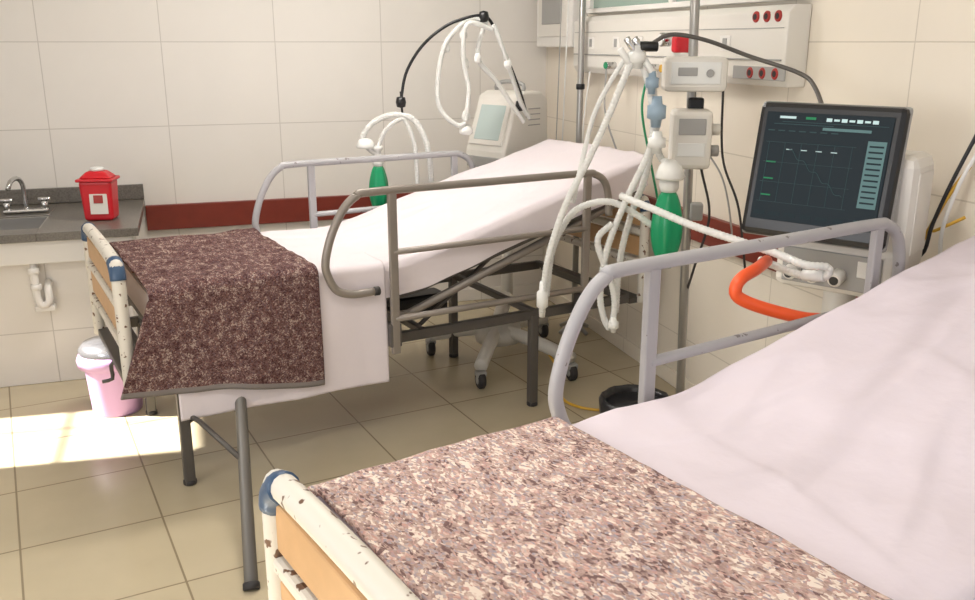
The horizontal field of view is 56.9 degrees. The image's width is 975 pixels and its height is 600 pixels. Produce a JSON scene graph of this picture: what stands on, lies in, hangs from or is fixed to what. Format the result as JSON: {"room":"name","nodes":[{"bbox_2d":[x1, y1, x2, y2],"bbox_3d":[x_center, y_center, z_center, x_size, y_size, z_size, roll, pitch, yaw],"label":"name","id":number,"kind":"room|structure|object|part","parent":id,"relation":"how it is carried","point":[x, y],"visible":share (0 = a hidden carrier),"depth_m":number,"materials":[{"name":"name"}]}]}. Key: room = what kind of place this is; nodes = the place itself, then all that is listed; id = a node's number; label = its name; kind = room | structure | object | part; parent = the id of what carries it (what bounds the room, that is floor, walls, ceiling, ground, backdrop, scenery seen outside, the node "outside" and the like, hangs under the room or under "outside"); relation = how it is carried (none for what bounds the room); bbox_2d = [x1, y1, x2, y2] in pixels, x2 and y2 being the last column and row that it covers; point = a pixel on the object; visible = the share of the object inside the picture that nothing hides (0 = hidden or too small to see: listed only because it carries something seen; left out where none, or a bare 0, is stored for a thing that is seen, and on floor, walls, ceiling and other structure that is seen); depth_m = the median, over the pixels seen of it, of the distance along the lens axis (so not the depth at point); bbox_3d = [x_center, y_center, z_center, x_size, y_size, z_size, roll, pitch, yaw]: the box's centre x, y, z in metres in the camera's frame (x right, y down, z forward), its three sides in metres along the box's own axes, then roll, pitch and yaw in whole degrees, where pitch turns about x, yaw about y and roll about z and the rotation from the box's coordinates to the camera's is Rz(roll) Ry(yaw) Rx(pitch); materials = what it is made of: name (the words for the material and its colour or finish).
{"room":"hospital room","nodes":[
{"label":"hospital room","id":0,"kind":"room"},
{"bbox_2d":[0,0,545,290],"bbox_3d":[-1.639,-1.198,5.174,4.400,2.750,0.100,-5,17,-17],"label":"wall","id":1,"kind":"structure","parent":0,"point":[186,101],"depth_m":5.20,"materials":[{"name":"tile"}]},
{"bbox_2d":[0,184,143,205],"bbox_3d":[-2.782,-0.549,4.896,1.710,0.083,0.028,-5,17,-17],"label":"trim","id":2,"kind":"structure","parent":1,"relation":"attached to","point":[127,191],"depth_m":5.01,"materials":[{"name":"stone"}]},
{"bbox_2d":[145,192,413,230],"bbox_3d":[-0.797,-0.580,5.567,2.469,0.145,0.029,-5,17,-17],"label":"trim","id":3,"kind":"structure","parent":1,"relation":"attached to","point":[280,210],"depth_m":5.34,"materials":[{"name":"brown wood"}]},
{"bbox_2d":[447,283,539,302],"bbox_3d":[-0.766,0.023,5.759,2.398,0.079,0.014,-5,17,-17],"label":"baseboard","id":4,"kind":"structure","parent":1,"relation":"attached to","point":[520,289],"depth_m":6.01,"materials":[{"name":"tile"}]},
{"bbox_2d":[0,296,675,599],"bbox_3d":[-0.260,1.063,2.461,5.000,0.100,7.100,-5,17,-17],"label":"floor","id":5,"kind":"structure","parent":0,"point":[93,507],"depth_m":3.77,"materials":[{"name":"tile"}]},
{"bbox_2d":[0,199,144,386],"bbox_3d":[-2.646,-0.016,4.620,1.710,0.785,0.898,-5,17,-17],"label":"countertop","id":6,"kind":"structure","parent":5,"relation":"on","point":[46,313],"depth_m":4.44,"materials":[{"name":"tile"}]},
{"bbox_2d":[0,216,48,229],"bbox_3d":[-2.472,-0.331,4.447,0.530,0.076,0.360,-5,17,-17],"label":"basin","id":7,"kind":"object","parent":6,"relation":"in","point":[8,222],"depth_m":4.64,"materials":[{"name":"silver metal"}]},
{"bbox_2d":[0,176,50,213],"bbox_3d":[-2.403,-0.539,4.650,0.240,0.200,0.175,-5,17,-17],"label":"sink faucet","id":8,"kind":"object","parent":6,"relation":"on","point":[44,200],"visible":1,"depth_m":4.70,"materials":[{"name":"silver metal"}]},
{"bbox_3d":[-2.508,-0.517,4.688,0.060,0.020,0.020,-5,17,-17],"label":"valve handle","id":9,"kind":"part","parent":8,"relation":"part of","materials":[{"name":"silver metal"}]},
{"bbox_3d":[-2.425,-0.542,4.635,0.025,0.187,0.171,0,16,1],"label":"spout","id":10,"kind":"part","parent":8,"relation":"part of","materials":[{"name":"silver metal"}]},
{"bbox_3d":[-2.422,-0.469,4.731,0.220,0.020,0.050,-5,17,-17],"label":"deck plate","id":11,"kind":"part","parent":8,"relation":"part of","materials":[{"name":"silver metal"}]},
{"bbox_3d":[-2.337,-0.533,4.742,0.060,0.020,0.020,-5,17,-17],"label":"valve handle","id":12,"kind":"part","parent":8,"relation":"part of","materials":[{"name":"silver metal"}]},
{"bbox_2d":[75,166,119,219],"bbox_3d":[-1.958,-0.540,4.542,0.178,0.262,0.148,-2,16,-6],"label":"sharps container","id":13,"kind":"object","parent":6,"relation":"on","point":[98,187],"visible":1,"depth_m":4.49,"materials":[{"name":"red plastic"}]},
{"bbox_3d":[-1.958,-0.632,4.515,0.148,0.035,0.114,-2,16,-6],"label":"lid","id":14,"kind":"part","parent":13,"relation":"part of","materials":[{"name":"red plastic"}]},
{"bbox_2d":[76,335,142,417],"bbox_3d":[-1.724,0.340,4.162,0.302,0.353,0.300,-5,17,-17],"label":"pedal bin","id":15,"kind":"object","parent":5,"relation":"on","point":[93,358],"visible":0.42,"depth_m":4.07,"materials":[{"name":"pink plastic"},{"name":"silver metal"}]},
{"bbox_3d":[-1.726,0.200,4.121,0.280,0.063,0.280,-5,17,-17],"label":"lid","id":16,"kind":"part","parent":15,"relation":"part of","materials":[{"name":"white plastic"}]},
{"bbox_2d":[81,139,650,590],"bbox_3d":[-0.298,0.026,3.840,2.463,1.173,1.720,-9,18,-29],"label":"hospital bed","id":17,"kind":"object","parent":5,"relation":"on","point":[378,267],"visible":0.8,"depth_m":3.88,"materials":[{"name":"white fabric"}]},
{"bbox_3d":[-1.503,-0.138,3.518,0.018,0.095,0.770,-9,18,-29],"label":"footboard wood","id":18,"kind":"part","parent":17,"relation":"part of","materials":[{"name":"orange wood"}]},
{"bbox_3d":[-1.503,0.007,3.559,0.018,0.095,0.770,-9,18,-29],"label":"footboard wood","id":19,"kind":"part","parent":17,"relation":"part of","materials":[{"name":"orange wood"}]},
{"bbox_3d":[-1.503,-0.004,3.556,0.048,0.506,0.848,-9,18,-29],"label":"footboard frame","id":20,"kind":"part","parent":17,"relation":"part of","materials":[{"name":"paint"}]},
{"bbox_3d":[-1.499,0.284,3.641,0.120,0.093,0.015,-9,18,-29],"label":"crank handle","id":21,"kind":"part","parent":17,"relation":"part of","materials":[{"name":"grey metal"}]},
{"bbox_3d":[-1.477,0.226,3.638,0.080,0.030,0.790,-9,18,-29],"label":"footboard","id":22,"kind":"part","parent":17,"relation":"part of","materials":[{"name":"grey metal"}]},
{"bbox_3d":[-0.451,-0.373,4.082,2.240,0.476,0.838,-9,18,-29],"label":"mattress","id":23,"kind":"part","parent":17,"relation":"part of","materials":[{"name":"grey"}]},
{"bbox_3d":[-1.549,0.309,4.093,0.040,0.450,0.040,-9,18,-29],"label":"leg","id":24,"kind":"part","parent":17,"relation":"part of","materials":[{"name":"grey metal"}]},
{"bbox_3d":[-1.154,0.497,3.435,0.040,0.450,0.040,-9,18,-29],"label":"leg","id":25,"kind":"part","parent":17,"relation":"part of","materials":[{"name":"grey metal"}]},
{"bbox_2d":[109,228,324,399],"bbox_3d":[-1.206,0.048,3.735,0.767,0.491,0.953,-9,18,-29],"label":"blanket","id":26,"kind":"object","parent":17,"relation":"on","point":[236,308],"visible":1,"depth_m":3.40,"materials":[{"name":"brown fabric"}]},
{"bbox_3d":[-0.851,0.603,3.152,0.049,0.444,0.857,-4,17,-15],"label":"outrigger leg","id":27,"kind":"part","parent":17,"relation":"part of","materials":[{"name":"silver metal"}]},
{"bbox_3d":[-0.851,-0.331,4.419,0.036,0.680,0.022,-9,18,-29],"label":"rail post","id":28,"kind":"part","parent":17,"relation":"part of","materials":[{"name":"metal"}]},
{"bbox_3d":[-0.377,-0.105,3.631,0.036,0.680,0.022,-9,18,-29],"label":"rail post","id":29,"kind":"part","parent":17,"relation":"part of","materials":[{"name":"metal"}]},
{"bbox_3d":[-0.347,0.017,4.257,0.300,0.100,0.140,-9,18,-29],"label":"under bed motor","id":30,"kind":"part","parent":17,"relation":"part of","materials":[{"name":"black plastic"}]},
{"bbox_3d":[-0.184,0.092,4.850,0.040,0.450,0.040,-9,18,-29],"label":"leg","id":31,"kind":"part","parent":17,"relation":"part of","materials":[{"name":"grey metal"}]},
{"bbox_3d":[-0.175,-0.438,4.794,0.036,0.680,0.022,-9,18,-29],"label":"rail post","id":32,"kind":"part","parent":17,"relation":"part of","materials":[{"name":"metal"}]},
{"bbox_3d":[0.210,0.280,4.192,0.040,0.450,0.040,-9,18,-29],"label":"leg","id":33,"kind":"part","parent":17,"relation":"part of","materials":[{"name":"grey metal"}]},
{"bbox_3d":[0.446,-0.236,4.087,0.036,0.680,0.022,-9,18,-29],"label":"rail post","id":34,"kind":"part","parent":17,"relation":"part of","materials":[{"name":"metal"}]},
{"bbox_3d":[0.532,-0.094,4.753,0.080,0.030,0.790,-9,18,-29],"label":"headboard","id":35,"kind":"part","parent":17,"relation":"part of","materials":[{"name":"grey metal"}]},
{"bbox_3d":[0.558,-0.346,4.696,0.048,0.536,0.848,-9,18,-29],"label":"headboard frame","id":36,"kind":"part","parent":17,"relation":"part of","materials":[{"name":"paint"}]},
{"bbox_3d":[0.558,-0.350,4.695,0.018,0.095,0.770,-9,18,-29],"label":"headboard wood","id":37,"kind":"part","parent":17,"relation":"part of","materials":[{"name":"orange wood"}]},
{"bbox_3d":[0.558,-0.494,4.653,0.018,0.095,0.770,-9,18,-29],"label":"headboard wood","id":38,"kind":"part","parent":17,"relation":"part of","materials":[{"name":"orange wood"}]},
{"bbox_2d":[396,11,598,410],"bbox_3d":[0.085,-0.541,4.606,0.979,1.801,1.651,-5,17,-17],"label":"ventilator","id":39,"kind":"object","parent":5,"relation":"on","point":[506,122],"visible":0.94,"depth_m":4.85,"materials":[{"name":"white plastic"}]},
{"bbox_2d":[356,91,433,205],"bbox_3d":[-0.481,-0.754,4.668,0.401,0.639,0.105,1,16,3],"label":"tube","id":40,"kind":"object","parent":39,"relation":"hanging from","point":[378,177],"visible":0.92,"depth_m":4.65,"materials":[{"name":"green plastic"}]},
{"bbox_3d":[-0.128,0.172,4.879,0.377,0.117,0.068,1,16,4],"label":"arm","id":41,"kind":"part","parent":39,"relation":"part of","materials":[{"name":"white plastic"}]},
{"bbox_3d":[-0.092,-1.191,4.619,0.719,0.531,0.138,-6,17,-20],"label":"support arm","id":42,"kind":"part","parent":39,"relation":"part of","materials":[{"name":"black plastic"}]},
{"bbox_3d":[-0.025,-0.776,5.065,0.240,0.060,0.020,15,22,42],"label":"port panel","id":43,"kind":"part","parent":39,"relation":"part of","materials":[{"name":"grey plastic"}]},
{"bbox_3d":[0.011,0.239,4.643,0.068,0.117,0.477,3,16,11],"label":"arm","id":44,"kind":"part","parent":39,"relation":"part of","materials":[{"name":"white plastic"}]},
{"bbox_3d":[0.127,-1.216,5.104,0.235,0.070,0.024,15,22,42],"label":"handle","id":45,"kind":"part","parent":39,"relation":"part of","materials":[{"name":"grey plastic"}]},
{"bbox_3d":[0.192,0.128,5.031,0.068,0.117,0.440,12,20,36],"label":"arm","id":46,"kind":"part","parent":39,"relation":"part of","materials":[{"name":"white"}]},
{"bbox_3d":[0.242,0.224,4.696,0.517,0.118,0.068,15,22,42],"label":"arm","id":47,"kind":"part","parent":39,"relation":"part of","materials":[{"name":"white plastic"}]},
{"bbox_2d":[556,0,587,334],"bbox_3d":[0.484,-0.923,5.003,0.236,2.295,0.198,3,16,12],"label":"pole","id":48,"kind":"object","parent":5,"relation":"on","point":[580,86],"visible":0.53,"depth_m":4.94,"materials":[{"name":"silver metal"}]},
{"bbox_2d":[259,217,974,599],"bbox_3d":[0.743,0.560,1.869,2.313,1.193,0.953,-10,19,-32],"label":"hospital bed","id":49,"kind":"object","parent":5,"relation":"on","point":[848,437],"visible":0.74,"depth_m":1.79,"materials":[{"name":"white fabric"}]},
{"bbox_3d":[-0.148,0.610,1.274,0.018,0.095,0.740,-10,19,-32],"label":"footboard wood","id":50,"kind":"part","parent":49,"relation":"part of","materials":[{"name":"orange wood"}]},
{"bbox_3d":[-0.148,0.466,1.233,0.018,0.095,0.740,-10,19,-32],"label":"footboard wood","id":51,"kind":"part","parent":49,"relation":"part of","materials":[{"name":"orange wood"}]},
{"bbox_3d":[-0.148,0.624,1.278,0.048,0.556,0.818,-10,19,-32],"label":"footboard frame","id":52,"kind":"part","parent":49,"relation":"part of","materials":[{"name":"paint"}]},
{"bbox_2d":[307,417,892,599],"bbox_3d":[0.144,0.511,1.441,0.556,0.284,0.892,-10,19,-32],"label":"blanket","id":53,"kind":"object","parent":49,"relation":"on","point":[546,509],"visible":0.98,"depth_m":1.44,"materials":[{"name":"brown fabric"}]},
{"bbox_3d":[0.368,0.224,2.087,0.036,0.632,0.022,-10,19,-32],"label":"rail post","id":54,"kind":"part","parent":49,"relation":"part of","materials":[{"name":"metal"}]},
{"bbox_3d":[1.061,0.097,2.528,0.036,0.632,0.022,-10,19,-32],"label":"rail post","id":55,"kind":"part","parent":49,"relation":"part of","materials":[{"name":"metal"}]},
{"bbox_2d":[599,384,668,413],"bbox_3d":[0.589,0.526,3.616,0.301,0.295,0.290,-5,17,-17],"label":"waste bin","id":56,"kind":"object","parent":5,"relation":"on","point":[619,396],"visible":0.3,"depth_m":3.63,"materials":[{"name":"black plastic"}]},
{"bbox_2d":[661,0,727,393],"bbox_3d":[0.812,-0.534,3.584,0.508,2.350,0.501,-5,17,-17],"label":"stand","id":57,"kind":"object","parent":5,"relation":"on","point":[692,128],"visible":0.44,"depth_m":3.38,"materials":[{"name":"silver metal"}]},
{"bbox_2d":[661,56,727,91],"bbox_3d":[0.773,-0.847,3.372,0.230,0.125,0.160,2,16,7],"label":"monitor","id":58,"kind":"object","parent":57,"relation":"on","point":[679,73],"depth_m":3.29,"materials":[{"name":"grey plastic"}]},
{"bbox_3d":[0.865,-0.570,3.441,0.035,0.044,0.043,2,16,7],"label":"pump knob","id":59,"kind":"part","parent":57,"relation":"part of","materials":[{"name":"grey plastic"}]},
{"bbox_3d":[0.865,-0.647,3.418,0.035,0.044,0.043,2,16,7],"label":"pump knob","id":60,"kind":"part","parent":57,"relation":"part of","materials":[{"name":"white plastic"}]},
{"bbox_2d":[537,32,933,332],"bbox_3d":[0.794,-0.029,3.036,0.922,1.683,1.173,-5,17,-17],"label":"ventilator","id":61,"kind":"object","parent":5,"relation":"on","point":[820,164],"visible":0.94,"depth_m":2.68,"materials":[{"name":"black plastic"}]},
{"bbox_2d":[650,158,684,268],"bbox_3d":[0.667,-0.320,3.334,0.118,0.410,0.141,3,16,10],"label":"bag","id":62,"kind":"object","parent":61,"relation":"hanging from","point":[666,235],"visible":0.8,"depth_m":3.30,"materials":[{"name":"green plastic"}]},
{"bbox_3d":[0.918,-0.693,3.083,0.762,0.433,0.294,14,21,40],"label":"support arm","id":63,"kind":"part","parent":61,"relation":"part of","materials":[{"name":"grey metal"}]},
{"bbox_3d":[0.857,0.006,2.503,0.281,0.213,0.336,10,19,32],"label":"orange handle","id":64,"kind":"part","parent":61,"relation":"part of","materials":[{"name":"orange plastic"}]},
{"bbox_3d":[0.976,-0.383,2.647,0.375,0.325,0.004,13,9,39],"label":"display glass","id":65,"kind":"part","parent":61,"relation":"part of","materials":[{"name":"black glass"}]},
{"bbox_3d":[1.041,-0.092,2.732,0.300,0.110,0.008,13,21,39],"label":"panel","id":66,"kind":"part","parent":61,"relation":"part of","materials":[{"name":"grey plastic"}]},
{"bbox_2d":[922,135,974,255],"bbox_3d":[1.340,-0.182,2.776,0.069,0.723,0.273,-9,18,-28],"label":"hoses","id":67,"kind":"object","parent":61,"relation":"attached to","point":[951,189],"visible":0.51,"depth_m":2.67,"materials":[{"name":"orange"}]},
{"bbox_2d":[543,0,974,384],"bbox_3d":[1.774,-0.477,2.660,0.650,2.750,7.000,-5,17,-17],"label":"wall","id":68,"kind":"structure","parent":0,"point":[919,55],"depth_m":3.60,"materials":[{"name":"tile"}]},
{"bbox_2d":[537,0,587,46],"bbox_3d":[0.426,-1.926,5.228,0.117,0.880,0.550,-5,17,-17],"label":"upper cabinet","id":69,"kind":"object","parent":68,"relation":"attached to","point":[548,11],"visible":0.7,"depth_m":5.24,"materials":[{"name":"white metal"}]},
{"bbox_3d":[0.382,-1.922,5.214,0.012,0.760,0.430,-5,17,-17],"label":"door panel","id":70,"kind":"part","parent":69,"relation":"part of","materials":[{"name":"white"}]},
{"bbox_2d":[548,288,695,389],"bbox_3d":[0.899,0.366,4.563,0.014,0.079,3.380,-5,17,-17],"label":"baseboard","id":71,"kind":"structure","parent":68,"relation":"attached to","point":[665,372],"depth_m":4.97,"materials":[{"name":"tile"}]},
{"bbox_2d":[594,0,689,7],"bbox_3d":[0.870,-1.626,4.047,0.013,0.545,1.800,-5,17,-17],"label":"pane","id":72,"kind":"object","parent":68,"relation":"attached to","point":[597,3],"visible":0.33,"depth_m":4.61,"materials":[{"name":"green glass"}]},
{"bbox_2d":[586,0,788,13],"bbox_3d":[0.863,-1.628,4.045,0.049,0.600,1.900,-5,17,-17],"label":"frame","id":73,"kind":"object","parent":68,"relation":"attached to","point":[670,4],"visible":0.9,"depth_m":4.20,"materials":[{"name":"white metal"}]},
{"bbox_2d":[573,4,811,267],"bbox_3d":[0.784,-0.799,4.271,0.204,1.084,1.950,-5,17,-17],"label":"panel","id":74,"kind":"object","parent":68,"relation":"attached to","point":[779,34],"visible":0.66,"depth_m":3.66,"materials":[{"name":"white plastic"}]},
{"bbox_2d":[588,37,594,48],"bbox_3d":[0.558,-1.381,4.832,0.008,0.060,0.075,-5,17,-17],"label":"outlet","id":75,"kind":"object","parent":74,"relation":"attached to","point":[591,40],"depth_m":4.82,"materials":[{"name":"grey plastic"}]},
{"bbox_2d":[612,37,619,48],"bbox_3d":[0.652,-1.302,4.559,0.008,0.060,0.075,-5,17,-17],"label":"outlet","id":76,"kind":"object","parent":74,"relation":"attached to","point":[615,40],"depth_m":4.55,"materials":[{"name":"grey plastic"}]},
{"bbox_2d":[719,35,730,50],"bbox_3d":[0.964,-1.040,3.645,0.008,0.060,0.075,-5,17,-17],"label":"outlet","id":77,"kind":"object","parent":74,"relation":"attached to","point":[725,39],"depth_m":3.64,"materials":[{"name":"grey plastic"}]},
{"bbox_2d":[732,65,785,80],"bbox_3d":[1.039,-0.872,3.457,0.006,0.050,0.340,-5,17,-17],"label":"socket","id":78,"kind":"object","parent":74,"relation":"attached to","point":[739,72],"depth_m":3.46,"materials":[{"name":"grey"}]},
{"bbox_2d":[752,10,781,22],"bbox_3d":[1.047,-1.062,3.372,0.012,0.042,0.182,-5,17,-17],"label":"socket","id":79,"kind":"object","parent":74,"relation":"attached to","point":[758,16],"depth_m":3.37,"materials":[{"name":"red plastic"}]},
{"bbox_2d":[644,194,857,298],"bbox_3d":[0.893,-0.396,4.337,0.029,0.130,3.370,-5,17,-17],"label":"trim","id":80,"kind":"structure","parent":68,"relation":"attached to","point":[718,224],"depth_m":3.93,"materials":[{"name":"red wood"}]}
]}

